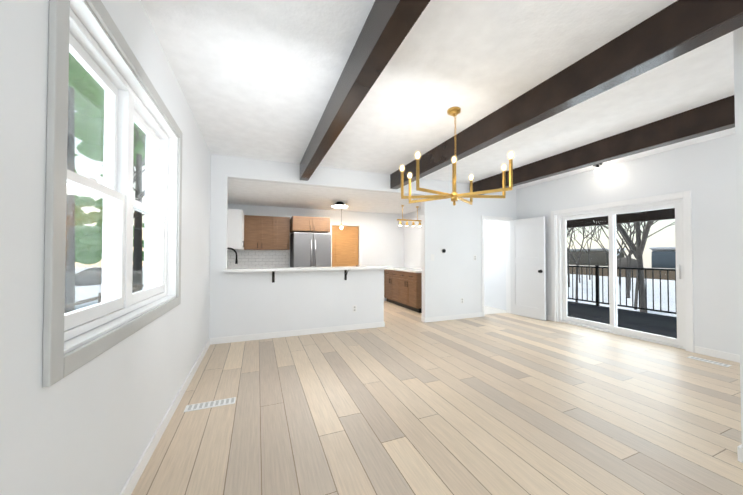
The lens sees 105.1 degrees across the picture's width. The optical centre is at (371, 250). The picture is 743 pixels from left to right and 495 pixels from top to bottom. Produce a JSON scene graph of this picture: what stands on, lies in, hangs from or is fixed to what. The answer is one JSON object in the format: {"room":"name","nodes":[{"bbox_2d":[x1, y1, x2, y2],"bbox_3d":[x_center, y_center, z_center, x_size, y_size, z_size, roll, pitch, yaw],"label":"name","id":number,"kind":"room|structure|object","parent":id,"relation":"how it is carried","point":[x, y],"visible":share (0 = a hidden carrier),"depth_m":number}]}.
{"room":"empty living room","nodes":[
{"label":"empty living room","id":0,"kind":"room"},
{"bbox_2d":[0,0,227,494],"bbox_3d":[-1.782,-0.052,2.455,0.220,2.740,11.720,0,-1,-22],"label":"wall","id":1,"kind":"structure","parent":0,"point":[90,427],"depth_m":1.03},
{"bbox_2d":[42,0,181,387],"bbox_3d":[-1.422,-0.294,1.655,0.190,1.484,1.664,0,-1,-22],"label":"window","id":2,"kind":"structure","parent":1,"relation":"in","point":[125,108],"depth_m":1.44},
{"bbox_2d":[64,296,175,353],"bbox_3d":[-1.380,0.370,1.661,0.061,0.012,1.520,0,-1,-22],"label":"window sill","id":3,"kind":"structure","parent":1,"relation":"attached to","point":[78,341],"depth_m":1.34},
{"bbox_2d":[119,338,210,494],"bbox_3d":[-0.942,1.245,0.653,0.014,0.090,7.350,0,-1,-22],"label":"baseboard","id":4,"kind":"structure","parent":1,"relation":"attached to","point":[134,478],"depth_m":1.93},
{"bbox_2d":[227,209,246,248],"bbox_3d":[-2.793,-0.408,5.832,0.406,0.760,0.790,0,-1,-22],"label":"upper cabinet","id":5,"kind":"object","parent":1,"relation":"attached to","point":[237,221],"depth_m":5.49},
{"bbox_2d":[228,204,403,299],"bbox_3d":[-0.520,0.181,7.611,5.960,2.440,0.120,0,-1,-22],"label":"wall","id":6,"kind":"structure","parent":0,"point":[387,239],"depth_m":7.75},
{"bbox_2d":[228,250,288,267],"bbox_3d":[-2.625,0.218,6.695,1.309,0.465,0.011,0,-1,-22],"label":"backsplash","id":7,"kind":"structure","parent":6,"relation":"attached to","point":[261,258],"depth_m":6.68},
{"bbox_2d":[247,215,278,248],"bbox_3d":[-2.534,-0.397,6.522,0.712,0.760,0.416,0,-1,-22],"label":"upper cabinet","id":8,"kind":"object","parent":6,"relation":"attached to","point":[248,232],"depth_m":6.39},
{"bbox_2d":[279,217,290,248],"bbox_3d":[-2.143,-0.394,6.706,0.383,0.760,0.366,0,-1,-22],"label":"upper cabinet","id":9,"kind":"object","parent":6,"relation":"attached to","point":[284,222],"depth_m":6.57},
{"bbox_2d":[291,216,329,232],"bbox_3d":[-1.483,-0.605,6.828,0.860,0.335,0.636,0,-1,-22],"label":"upper cabinet","id":10,"kind":"object","parent":6,"relation":"attached to","point":[298,224],"depth_m":6.55},
{"bbox_2d":[332,226,358,266],"bbox_3d":[-0.686,0.373,7.498,0.738,2.036,0.111,0,-1,-22],"label":"kitchen door","id":11,"kind":"structure","parent":6,"relation":"in","point":[345,245],"depth_m":7.51},
{"bbox_2d":[330,223,360,266],"bbox_3d":[-0.675,0.343,7.473,0.870,2.110,0.016,0,-1,-22],"label":"door frame","id":12,"kind":"structure","parent":6,"relation":"attached to","point":[343,224],"depth_m":7.54},
{"bbox_2d":[228,179,420,213],"bbox_3d":[-0.343,-1.106,7.190,6.400,0.120,4.030,0,-1,-22],"label":"ceiling","id":13,"kind":"structure","parent":0,"point":[247,192],"depth_m":5.84},
{"bbox_2d":[331,202,347,207],"bbox_3d":[-0.697,-1.011,6.244,0.380,0.099,0.380,0,-1,-22],"label":"flush light","id":14,"kind":"object","parent":13,"relation":"attached to","point":[339,205],"visible":1,"depth_m":6.16},
{"bbox_2d":[339,208,343,228],"bbox_3d":[-0.739,-0.784,6.989,0.097,0.530,0.100,0,-1,-22],"label":"pendant light","id":15,"kind":"object","parent":13,"relation":"hanging from","point":[341,227],"visible":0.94,"depth_m":6.99},
{"bbox_2d":[397,205,420,225],"bbox_3d":[0.914,-0.817,6.736,0.680,0.472,0.070,0,-1,-22],"label":"chandelier","id":16,"kind":"object","parent":13,"relation":"attached to","point":[413,222],"visible":0.92,"depth_m":6.69},
{"bbox_2d":[209,154,516,337],"bbox_3d":[0.429,-0.007,5.246,5.960,2.740,0.120,0,-1,-22],"label":"wall","id":17,"kind":"structure","parent":0,"point":[245,303],"depth_m":4.78},
{"bbox_2d":[272,271,275,282],"bbox_3d":[-1.476,0.401,4.294,0.040,0.184,0.220,0,-1,-22],"label":"bracket","id":18,"kind":"object","parent":17,"relation":"attached to","point":[273,276],"visible":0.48,"depth_m":4.39},
{"bbox_2d":[211,322,384,344],"bbox_3d":[-1.030,1.307,4.583,2.714,0.090,0.047,0,-1,-22],"label":"baseboard","id":19,"kind":"structure","parent":17,"relation":"attached to","point":[240,338],"depth_m":4.48},
{"bbox_2d":[224,266,392,271],"bbox_3d":[-0.908,0.292,4.577,2.575,0.040,0.420,0,-1,-22],"label":"countertop","id":20,"kind":"structure","parent":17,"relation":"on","point":[301,268],"depth_m":4.36},
{"bbox_2d":[344,270,347,279],"bbox_3d":[-0.399,0.408,4.725,0.040,0.184,0.220,0,-1,-22],"label":"bracket","id":21,"kind":"object","parent":17,"relation":"attached to","point":[345,274],"visible":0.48,"depth_m":4.82},
{"bbox_2d":[353,255,475,311],"bbox_3d":[0.921,0.575,5.366,2.682,0.976,0.007,0,-1,-22],"label":"outlet plates","id":22,"kind":"object","parent":17,"relation":"attached to","point":[355,306],"visible":1,"depth_m":5.71},
{"bbox_2d":[423,312,481,322],"bbox_3d":[1.644,1.325,5.656,1.384,0.090,0.044,0,-1,-22],"label":"baseboard","id":23,"kind":"structure","parent":17,"relation":"attached to","point":[471,315],"depth_m":5.61},
{"bbox_2d":[481,216,512,316],"bbox_3d":[2.678,0.327,6.134,0.880,2.100,0.136,0,-1,-22],"label":"door frame","id":24,"kind":"structure","parent":17,"relation":"attached to","point":[508,281],"depth_m":6.22},
{"bbox_2d":[510,216,545,320],"bbox_3d":[3.201,0.355,5.864,0.188,2.020,0.765,0,-1,-25],"label":"interior door","id":25,"kind":"structure","parent":17,"relation":"in","point":[527,268],"depth_m":5.82},
{"bbox_2d":[404,210,421,268],"bbox_3d":[1.436,0.171,7.005,0.120,2.440,2.400,0,-1,-22],"label":"wall","id":26,"kind":"structure","parent":0,"point":[412,234],"depth_m":7.67},
{"bbox_2d":[131,301,742,494],"bbox_3d":[1.087,1.365,3.581,6.400,0.064,11.720,0,-1,-22],"label":"floor","id":27,"kind":"structure","parent":0,"point":[404,401],"depth_m":2.25},
{"bbox_2d":[184,397,235,411],"bbox_3d":[-1.371,1.314,2.430,0.380,0.007,0.110,0,-1,-22],"label":"floor vent","id":28,"kind":"object","parent":27,"relation":"in","point":[205,405],"visible":1,"depth_m":2.42},
{"bbox_2d":[290,232,330,266],"bbox_3d":[-1.445,0.496,6.715,0.840,1.780,0.786,0,-1,-22],"label":"fridge","id":29,"kind":"object","parent":27,"relation":"on","point":[310,249],"visible":0.33,"depth_m":6.41},
{"bbox_2d":[384,271,395,303],"bbox_3d":[0.810,0.957,7.535,0.618,0.886,0.915,0,-1,-22],"label":"base cabinet","id":30,"kind":"object","parent":27,"relation":"on","point":[389,276],"depth_m":7.48},
{"bbox_2d":[396,271,421,312],"bbox_3d":[1.107,0.945,6.793,0.618,0.886,0.916,0,-1,-22],"label":"base cabinet","id":31,"kind":"object","parent":27,"relation":"on","point":[402,286],"depth_m":6.56},
{"bbox_2d":[384,267,421,270],"bbox_3d":[0.955,0.486,7.159,0.635,0.040,1.734,0,-1,-22],"label":"countertop","id":32,"kind":"structure","parent":31,"relation":"on","point":[400,268],"depth_m":7.18},
{"bbox_2d":[687,356,731,366],"bbox_3d":[4.046,1.330,3.415,0.110,0.007,0.330,0,-1,-22],"label":"floor vent","id":33,"kind":"object","parent":27,"relation":"in","point":[709,361],"visible":0.98,"depth_m":3.40},
{"bbox_3d":[-1.226,0.894,5.034,2.720,0.931,0.673,0,-1,-22],"label":"base cabinet","id":34,"kind":"object","parent":27,"relation":"on","visible":0},
{"bbox_2d":[227,247,237,263],"bbox_3d":[-2.293,0.184,4.548,0.275,0.468,0.120,0,-1,-22],"label":"kitchen faucet","id":35,"kind":"object","parent":34,"relation":"on","point":[236,260],"visible":0.46,"depth_m":4.61},
{"bbox_2d":[141,0,734,188],"bbox_3d":[1.836,-1.493,1.756,6.400,0.120,7.690,0,-1,-22],"label":"ceiling","id":36,"kind":"structure","parent":0,"point":[257,79],"depth_m":2.33},
{"bbox_2d":[300,0,430,180],"bbox_3d":[0.274,-1.317,1.181,0.135,0.270,7.348,0,-1,-22],"label":"beam","id":37,"kind":"structure","parent":36,"relation":"attached to","point":[387,27],"depth_m":1.90},
{"bbox_2d":[399,107,514,205],"bbox_3d":[0.826,-0.932,2.861,1.068,0.966,0.973,0,-1,-22],"label":"chandelier","id":38,"kind":"object","parent":36,"relation":"hanging from","point":[454,196],"visible":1,"depth_m":2.85},
{"bbox_2d":[390,0,742,188],"bbox_3d":[1.769,-1.308,1.780,0.135,0.270,7.348,0,-1,-22],"label":"beam","id":39,"kind":"structure","parent":36,"relation":"attached to","point":[676,29],"depth_m":2.00},
{"bbox_2d":[593,163,601,172],"bbox_3d":[3.608,-1.308,4.537,0.120,0.160,0.120,0,-1,-22],"label":"flush ceiling light","id":40,"kind":"object","parent":36,"relation":"attached to","point":[597,169],"visible":0.92,"depth_m":4.51},
{"bbox_2d":[473,95,734,194],"bbox_3d":[3.440,-1.297,2.449,0.135,0.270,7.348,0,-1,-22],"label":"beam","id":41,"kind":"structure","parent":36,"relation":"attached to","point":[713,117],"depth_m":3.31},
{"bbox_2d":[484,134,739,354],"bbox_3d":[3.955,-0.015,4.752,0.220,2.740,11.720,0,-1,-22],"label":"wall","id":42,"kind":"structure","parent":0,"point":[704,172],"depth_m":3.75},
{"bbox_2d":[567,208,674,227],"bbox_3d":[5.465,0.151,5.311,2.999,2.514,9.000,0,-1,-22],"label":"roof eave","id":43,"kind":"object","parent":42,"relation":"attached to","point":[628,217],"depth_m":6.73},
{"bbox_2d":[558,199,684,348],"bbox_3d":[3.974,0.330,4.684,0.132,2.047,1.764,0,-1,-22],"label":"door","id":44,"kind":"structure","parent":42,"relation":"in","point":[614,328],"depth_m":4.64},
{"bbox_2d":[551,191,693,352],"bbox_3d":[3.891,0.287,4.652,0.070,2.132,1.934,0,-1,-22],"label":"door frame","id":45,"kind":"structure","parent":42,"relation":"attached to","point":[685,196],"depth_m":3.87},
{"bbox_2d":[694,346,739,362],"bbox_3d":[5.088,1.260,1.589,0.014,0.090,4.604,0,-1,-22],"label":"baseboard","id":46,"kind":"structure","parent":42,"relation":"attached to","point":[700,350],"depth_m":3.54},
{"bbox_2d":[733,27,742,447],"bbox_3d":[2.997,-0.088,0.179,0.120,2.740,3.500,0,-1,-22],"label":"wall","id":47,"kind":"structure","parent":0,"point":[738,60],"depth_m":1.77},
{"bbox_2d":[737,445,742,462],"bbox_3d":[2.934,1.237,0.140,0.017,0.090,3.514,0,-1,-22],"label":"baseboard","id":48,"kind":"structure","parent":47,"relation":"attached to","point":[739,448],"depth_m":1.76},
{"label":"outside","id":49,"kind":"structure","parent":0,"visible":0},
{"bbox_2d":[75,265,676,316],"bbox_3d":[5.628,2.785,12.876,140.000,1.200,100.000,0,-1,-22],"label":"ground","id":50,"kind":"structure","parent":49,"point":[664,303],"depth_m":20.23},
{"bbox_2d":[65,267,143,307],"bbox_3d":[-14.977,1.782,16.166,9.901,1.490,33.480,0,-1,-22],"label":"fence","id":51,"kind":"object","parent":50,"relation":"on","point":[136,287],"depth_m":18.32},
{"bbox_2d":[65,52,145,312],"bbox_3d":[-16.479,-4.126,15.732,16.387,12.717,28.542,0,-1,-22],"label":"trees","id":52,"kind":"object","parent":50,"relation":"on","point":[75,210],"depth_m":10.63},
{"bbox_2d":[567,220,674,312],"bbox_3d":[17.403,-1.933,23.956,32.515,10.400,26.446,0,-1,-22],"label":"bare tree","id":53,"kind":"object","parent":50,"relation":"on","point":[638,251],"depth_m":15.41},
{"bbox_2d":[567,247,675,279],"bbox_3d":[51.806,1.897,54.177,48.433,5.613,58.300,0,-1,-22],"label":"building","id":54,"kind":"structure","parent":50,"relation":"on","point":[668,254],"depth_m":61.75},
{"bbox_2d":[567,265,676,337],"bbox_3d":[5.354,1.658,5.243,2.738,2.610,8.000,0,-1,-22],"label":"deck","id":55,"kind":"object","parent":50,"relation":"on","point":[651,324],"depth_m":6.33}
]}

